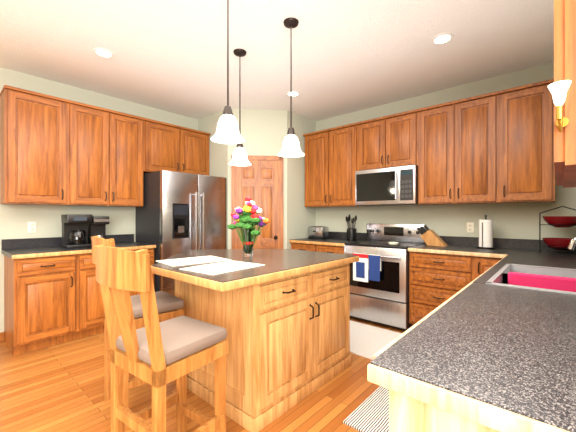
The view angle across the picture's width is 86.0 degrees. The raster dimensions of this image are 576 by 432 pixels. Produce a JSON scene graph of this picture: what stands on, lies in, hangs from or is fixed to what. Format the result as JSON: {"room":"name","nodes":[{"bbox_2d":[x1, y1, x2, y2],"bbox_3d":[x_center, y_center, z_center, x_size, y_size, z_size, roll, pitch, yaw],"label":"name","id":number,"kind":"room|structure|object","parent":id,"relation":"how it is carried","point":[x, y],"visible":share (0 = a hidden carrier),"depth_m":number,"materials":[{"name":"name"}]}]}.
{"room":"kitchen","nodes":[
{"label":"kitchen","id":0,"kind":"room"},
{"bbox_2d":[0,67,197,331],"bbox_3d":[-3.077,-0.120,2.937,0.100,2.740,7.750,0,0,41],"label":"wall","id":1,"kind":"structure","parent":0,"point":[15,219],"depth_m":3.44,"materials":[{"name":"grey paint"}]},
{"bbox_2d":[0,332,3,340],"bbox_3d":[-4.181,1.208,1.595,0.012,0.085,4.018,0,0,41],"label":"baseboard","id":2,"kind":"structure","parent":1,"relation":"attached to","point":[1,336],"depth_m":3.08,"materials":[{"name":"brown wood"}]},
{"bbox_2d":[28,222,35,232],"bbox_3d":[-2.709,0.120,3.272,0.008,0.115,0.070,0,0,41],"label":"light switch","id":3,"kind":"object","parent":1,"relation":"attached to","point":[31,227],"visible":1,"depth_m":3.27,"materials":[{"name":"beige plastic"}]},
{"bbox_2d":[0,85,71,204],"bbox_3d":[-2.591,-0.667,3.162,0.327,1.094,0.490,0,0,41],"label":"upper cabinet","id":4,"kind":"object","parent":1,"relation":"attached to","point":[54,150],"depth_m":3.04,"materials":[{"name":"brown wood"}]},
{"bbox_2d":[1,234,132,249],"bbox_3d":[-2.441,0.285,3.566,0.019,0.099,1.276,0,0,41],"label":"backsplash","id":5,"kind":"structure","parent":1,"relation":"attached to","point":[6,244],"depth_m":3.30,"materials":[{"name":"grey stone"}]},
{"bbox_2d":[72,101,143,206],"bbox_3d":[-2.169,-0.667,3.642,0.327,1.094,0.790,0,0,41],"label":"upper cabinet","id":6,"kind":"object","parent":1,"relation":"attached to","point":[108,145],"depth_m":3.51,"materials":[{"name":"brown wood"}]},
{"bbox_2d":[144,118,210,175],"bbox_3d":[-1.590,-0.887,4.302,0.327,0.654,0.965,0,0,41],"label":"upper cabinet","id":7,"kind":"object","parent":1,"relation":"attached to","point":[167,147],"depth_m":4.15,"materials":[{"name":"brown wood"}]},
{"bbox_2d":[0,317,405,431],"bbox_3d":[-0.110,1.300,0.330,8.000,0.100,7.750,0,0,41],"label":"floor","id":8,"kind":"structure","parent":0,"point":[57,388],"depth_m":2.14,"materials":[{"name":"brown wood"}]},
{"bbox_2d":[3,250,88,355],"bbox_3d":[-2.445,0.812,3.109,0.617,0.875,0.545,0,0,41],"label":"base cabinet","id":9,"kind":"object","parent":8,"relation":"on","point":[52,294],"depth_m":2.90,"materials":[{"name":"brown wood"}]},
{"bbox_2d":[1,242,155,257],"bbox_3d":[-2.213,0.355,3.365,0.627,0.040,1.276,0,0,41],"label":"countertop","id":10,"kind":"structure","parent":9,"relation":"on","point":[26,251],"depth_m":3.08,"materials":[{"name":"grey stone"}]},
{"bbox_2d":[61,214,109,247],"bbox_3d":[-2.216,0.159,3.394,0.240,0.350,0.405,0,0,41],"label":"coffee maker","id":11,"kind":"object","parent":10,"relation":"on","point":[79,230],"visible":0.79,"depth_m":3.30,"materials":[{"name":"black plastic"}]},
{"bbox_2d":[89,246,155,335],"bbox_3d":[-2.082,0.812,3.522,0.617,0.875,0.855,0,0,41],"label":"base cabinet","id":12,"kind":"object","parent":8,"relation":"on","point":[96,309],"depth_m":3.19,"materials":[{"name":"brown wood"}]},
{"bbox_2d":[91,236,183,408],"bbox_3d":[-1.015,0.690,2.078,0.502,1.120,0.425,0,0,-44],"label":"stool","id":13,"kind":"object","parent":8,"relation":"on","point":[169,306],"visible":0.38,"depth_m":2.04,"materials":[{"name":"brown wood"}]},
{"bbox_2d":[93,244,227,431],"bbox_3d":[-0.602,0.690,1.489,0.425,1.120,0.502,0,0,35],"label":"stool","id":14,"kind":"object","parent":8,"relation":"on","point":[156,354],"visible":1,"depth_m":1.37,"materials":[{"name":"brown wood"}]},
{"bbox_2d":[135,170,225,295],"bbox_3d":[-1.402,0.360,4.134,0.797,1.780,0.910,0,0,41],"label":"fridge","id":15,"kind":"object","parent":8,"relation":"on","point":[176,213],"visible":0.58,"depth_m":3.81,"materials":[{"name":"grey metal"}]},
{"bbox_2d":[153,261,356,431],"bbox_3d":[-0.326,0.812,2.609,1.400,0.875,1.104,0,0,41],"label":"kitchen island","id":16,"kind":"object","parent":8,"relation":"on","point":[281,317],"depth_m":2.00,"materials":[{"name":"brown wood"}]},
{"bbox_2d":[151,249,358,288],"bbox_3d":[-0.424,0.353,2.556,1.470,0.045,1.380,0,0,41],"label":"island countertop","id":17,"kind":"structure","parent":16,"relation":"on","point":[276,262],"depth_m":2.10,"materials":[{"name":"grey stone"}]},
{"bbox_2d":[156,256,225,266],"bbox_3d":[-0.693,0.327,2.272,0.445,0.004,0.327,0,0,-43],"label":"placemat","id":18,"kind":"object","parent":17,"relation":"on","point":[203,259],"depth_m":2.26,"materials":[{"name":"white fabric"}]},
{"bbox_2d":[180,259,263,274],"bbox_3d":[-0.412,0.327,1.986,0.331,0.004,0.448,0,0,35],"label":"placemat","id":19,"kind":"object","parent":17,"relation":"on","point":[220,268],"depth_m":1.95,"materials":[{"name":"white fabric"}]},
{"bbox_2d":[227,197,269,256],"bbox_3d":[-0.319,0.085,2.524,0.326,0.488,0.341,0,0,41],"label":"flower vase","id":20,"kind":"object","parent":17,"relation":"on","point":[249,219],"visible":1,"depth_m":2.48,"materials":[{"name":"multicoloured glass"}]},
{"bbox_2d":[291,243,343,253],"bbox_3d":[0.575,0.812,4.339,0.907,0.875,0.617,0,0,41],"label":"base cabinet","id":21,"kind":"object","parent":8,"relation":"on","point":[318,247],"depth_m":4.06,"materials":[{"name":"brown wood"}]},
{"bbox_2d":[289,239,366,246],"bbox_3d":[0.571,0.355,4.335,0.907,0.040,0.628,0,0,41],"label":"countertop","id":22,"kind":"structure","parent":21,"relation":"on","point":[342,241],"depth_m":4.22,"materials":[{"name":"grey stone"}]},
{"bbox_2d":[308,226,328,238],"bbox_3d":[0.439,0.242,4.530,0.270,0.183,0.185,0,0,41],"label":"toaster","id":23,"kind":"object","parent":22,"relation":"on","point":[318,232],"visible":1,"depth_m":4.46,"materials":[{"name":"silver metal"}]},
{"bbox_2d":[346,214,356,240],"bbox_3d":[0.858,0.153,4.224,0.154,0.363,0.194,0,0,41],"label":"utensil crock","id":24,"kind":"object","parent":22,"relation":"on","point":[351,234],"visible":1,"depth_m":4.17,"materials":[{"name":"black plastic"}]},
{"bbox_2d":[343,386,388,431],"bbox_3d":[0.903,1.244,2.149,0.480,0.011,1.180,0,0,41],"label":"area rug","id":25,"kind":"object","parent":8,"relation":"on","point":[370,413],"visible":0.09,"depth_m":1.93,"materials":[{"name":"white fabric"}]},
{"bbox_2d":[350,320,401,359],"bbox_3d":[0.715,1.244,3.192,0.900,0.011,0.740,0,0,41],"label":"area rug","id":26,"kind":"object","parent":8,"relation":"on","point":[368,341],"visible":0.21,"depth_m":3.12,"materials":[{"name":"white fabric"}]},
{"bbox_2d":[344,223,425,329],"bbox_3d":[1.162,0.675,3.740,0.756,1.150,0.727,0,0,41],"label":"stove","id":27,"kind":"object","parent":8,"relation":"on","point":[379,282],"visible":0.81,"depth_m":3.49,"materials":[{"name":"grey metal"}]},
{"bbox_2d":[406,251,468,330],"bbox_3d":[1.717,0.812,3.335,0.602,0.875,0.617,0,0,41],"label":"base cabinet","id":28,"kind":"object","parent":8,"relation":"on","point":[434,276],"depth_m":3.14,"materials":[{"name":"brown wood"}]},
{"bbox_2d":[409,243,516,254],"bbox_3d":[1.819,0.355,3.239,0.882,0.040,0.628,0,0,41],"label":"countertop","id":29,"kind":"structure","parent":28,"relation":"on","point":[453,247],"depth_m":3.09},
{"bbox_2d":[417,225,447,246],"bbox_3d":[1.638,0.220,3.512,0.314,0.229,0.110,0,0,41],"label":"knife block","id":30,"kind":"object","parent":29,"relation":"on","point":[429,237],"visible":1,"depth_m":3.48,"materials":[{"name":"brown wood"}]},
{"bbox_2d":[477,215,494,248],"bbox_3d":[2.040,0.160,3.186,0.160,0.349,0.160,0,0,41],"label":"paper towel","id":31,"kind":"object","parent":29,"relation":"on","point":[485,233],"visible":1,"depth_m":3.14,"materials":[{"name":"white paper"}]},
{"bbox_2d":[385,387,508,431],"bbox_3d":[0.828,0.812,0.930,0.617,0.875,1.091,0,0,41],"label":"base cabinet","id":32,"kind":"object","parent":8,"relation":"on","point":[406,413],"depth_m":0.67,"materials":[{"name":"brown wood"}]},
{"bbox_2d":[369,283,575,431],"bbox_3d":[0.807,0.355,0.929,0.647,0.040,1.140,0,0,41],"label":"countertop","id":33,"kind":"structure","parent":32,"relation":"on","point":[500,356],"depth_m":0.72,"materials":[{"name":"grey stone"}]},
{"bbox_2d":[501,267,575,278],"bbox_3d":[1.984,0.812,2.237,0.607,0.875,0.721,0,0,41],"label":"sink","id":34,"kind":"object","parent":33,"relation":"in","point":[560,274],"depth_m":1.97,"materials":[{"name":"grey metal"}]},
{"bbox_2d":[469,255,504,282],"bbox_3d":[2.060,0.812,3.034,0.310,0.875,0.617,0,0,41],"label":"base cabinet","id":35,"kind":"object","parent":8,"relation":"on","point":[482,268],"depth_m":2.82,"materials":[{"name":"brown wood"}]},
{"bbox_2d":[497,247,575,274],"bbox_3d":[2.163,0.355,2.471,0.647,0.040,1.327,0,0,41],"label":"countertop","id":36,"kind":"structure","parent":35,"relation":"on","point":[528,260],"depth_m":2.33,"materials":[{"name":"grey stone"}]},
{"bbox_2d":[539,206,575,252],"bbox_3d":[2.444,0.122,2.752,0.320,0.426,0.280,0,0,41],"label":"stand","id":37,"kind":"object","parent":36,"relation":"on","point":[561,222],"visible":0.96,"depth_m":2.70,"materials":[{"name":"red ceramic"},{"name":"black metal"}]},
{"bbox_2d":[198,110,227,248],"bbox_3d":[-1.082,-0.120,4.571,0.740,2.740,0.100,0,0,41],"label":"wall","id":38,"kind":"structure","parent":0,"point":[218,159],"depth_m":4.46,"materials":[{"name":"grey paint"}]},
{"bbox_2d":[228,109,286,248],"bbox_3d":[-0.430,-0.120,4.377,0.828,2.740,0.100,0,0,-5],"label":"wall","id":39,"kind":"structure","parent":0,"point":[263,132],"depth_m":4.33,"materials":[{"name":"grey paint"}]},
{"bbox_2d":[231,155,282,248],"bbox_3d":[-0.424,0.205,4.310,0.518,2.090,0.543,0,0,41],"label":"door","id":40,"kind":"structure","parent":39,"relation":"attached to","point":[258,181],"depth_m":4.32,"materials":[{"name":"brown wood"}]},
{"bbox_2d":[0,0,553,121],"bbox_3d":[-0.110,-1.540,0.330,8.000,0.100,7.750,0,0,41],"label":"ceiling","id":41,"kind":"structure","parent":0,"point":[349,56],"depth_m":2.75,"materials":[{"name":"white paint"}]},
{"bbox_2d":[93,48,113,57],"bbox_3d":[-1.685,-1.487,2.825,0.170,0.006,0.170,0,0,41],"label":"recessed light","id":42,"kind":"object","parent":41,"relation":"in","point":[103,53],"visible":1,"depth_m":2.82,"materials":[{"name":"white paint"}]},
{"bbox_2d":[211,0,244,143],"bbox_3d":[-0.371,-0.980,1.910,0.210,1.019,0.210,0,0,41],"label":"pendant light","id":43,"kind":"object","parent":41,"relation":"hanging from","point":[227,131],"visible":1,"depth_m":1.89,"materials":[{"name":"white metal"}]},
{"bbox_2d":[229,49,250,165],"bbox_3d":[-0.437,-0.980,2.806,0.210,1.019,0.210,0,0,41],"label":"pendant light","id":44,"kind":"object","parent":41,"relation":"hanging from","point":[239,158],"visible":0.88,"depth_m":2.79,"materials":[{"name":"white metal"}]},
{"bbox_2d":[278,17,304,156],"bbox_3d":[0.024,-0.980,2.375,0.210,1.019,0.210,0,0,41],"label":"pendant light","id":45,"kind":"object","parent":41,"relation":"hanging from","point":[291,147],"visible":0.98,"depth_m":2.35,"materials":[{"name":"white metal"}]},
{"bbox_2d":[286,91,299,96],"bbox_3d":[0.061,-1.487,3.767,0.170,0.006,0.170,0,0,41],"label":"recessed light","id":46,"kind":"object","parent":41,"relation":"in","point":[295,93],"visible":0.88,"depth_m":3.76,"materials":[{"name":"white paint"}]},
{"bbox_2d":[431,33,453,44],"bbox_3d":[1.299,-1.487,2.599,0.170,0.006,0.170,0,0,41],"label":"recessed light","id":47,"kind":"object","parent":41,"relation":"in","point":[442,39],"visible":1,"depth_m":2.60,"materials":[{"name":"white paint"}]},
{"bbox_2d":[287,111,315,248],"bbox_3d":[0.174,-0.120,4.652,0.100,2.740,0.680,0,0,41],"label":"wall","id":48,"kind":"structure","parent":0,"point":[301,218],"depth_m":4.55,"materials":[{"name":"grey paint"}]},
{"bbox_2d":[316,62,575,239],"bbox_3d":[2.452,-0.120,3.170,7.900,2.740,0.100,0,0,41],"label":"wall","id":49,"kind":"structure","parent":0,"point":[515,220],"depth_m":3.52,"materials":[{"name":"grey paint"}]},
{"bbox_2d":[303,123,358,206],"bbox_3d":[0.679,-0.675,4.440,0.890,1.080,0.327,0,0,41],"label":"upper cabinet","id":50,"kind":"object","parent":49,"relation":"attached to","point":[332,154],"depth_m":4.29,"materials":[{"name":"brown wood"}]},
{"bbox_2d":[359,109,418,170],"bbox_3d":[1.298,-0.898,3.895,0.760,0.635,0.327,0,0,41],"label":"upper cabinet","id":51,"kind":"object","parent":49,"relation":"attached to","point":[389,141],"depth_m":3.74,"materials":[{"name":"brown wood"}]},
{"bbox_2d":[355,165,421,205],"bbox_3d":[1.259,-0.355,3.850,0.754,0.439,0.448,0,0,41],"label":"microwave","id":52,"kind":"object","parent":51,"relation":"attached to","point":[391,186],"visible":1,"depth_m":3.68,"materials":[{"name":"grey metal"}]},
{"bbox_2d":[328,231,575,250],"bbox_3d":[1.634,0.285,3.806,3.202,0.100,0.020,0,0,41],"label":"backsplash","id":53,"kind":"structure","parent":49,"relation":"attached to","point":[533,245],"depth_m":3.29,"materials":[{"name":"grey stone"}]},
{"bbox_2d":[418,92,494,204],"bbox_3d":[1.872,-0.675,3.392,0.766,1.080,0.327,0,0,41],"label":"upper cabinet","id":54,"kind":"object","parent":49,"relation":"attached to","point":[494,147],"depth_m":3.25,"materials":[{"name":"brown wood"}]},
{"bbox_2d":[467,222,473,232],"bbox_3d":[2.040,0.130,3.459,0.070,0.115,0.008,0,0,41],"label":"electrical outlet","id":55,"kind":"object","parent":49,"relation":"attached to","point":[470,227],"visible":1,"depth_m":3.46,"materials":[{"name":"beige plastic"}]},
{"bbox_2d":[495,79,554,202],"bbox_3d":[2.317,-0.675,3.000,0.420,1.080,0.327,0,0,41],"label":"upper cabinet","id":56,"kind":"object","parent":49,"relation":"attached to","point":[524,115],"depth_m":2.88,"materials":[{"name":"brown wood"}]},
{"bbox_2d":[493,271,504,282],"bbox_3d":[1.538,0.385,1.703,0.571,0.300,3.267,0,0,41],"label":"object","id":57,"kind":"structure","parent":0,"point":[500,278],"depth_m":1.77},
{"bbox_2d":[505,271,575,290],"bbox_3d":[1.453,0.435,1.666,0.493,0.200,0.024,0,0,41],"label":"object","id":58,"kind":"structure","parent":0,"relation":"attached to","point":[550,282],"depth_m":1.68,"materials":[{"name":"pink plastic"}]},
{"bbox_2d":[505,283,575,294],"bbox_3d":[1.198,0.435,1.375,0.493,0.200,0.003,0,0,41],"label":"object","id":59,"kind":"structure","parent":0,"relation":"attached to","point":[506,284],"depth_m":1.47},
{"bbox_3d":[1.783,-0.120,1.462,0.110,2.740,3.350,0,0,41],"label":"wall","id":60,"kind":"structure","parent":0,"visible":0},
{"bbox_2d":[548,0,575,187],"bbox_3d":[0.994,-0.655,0.907,0.338,1.070,0.846,0,0,41],"label":"upper cabinet","id":61,"kind":"object","parent":60,"relation":"attached to","point":[562,88],"visible":1,"depth_m":0.73,"materials":[{"name":"brown wood"}]}
]}

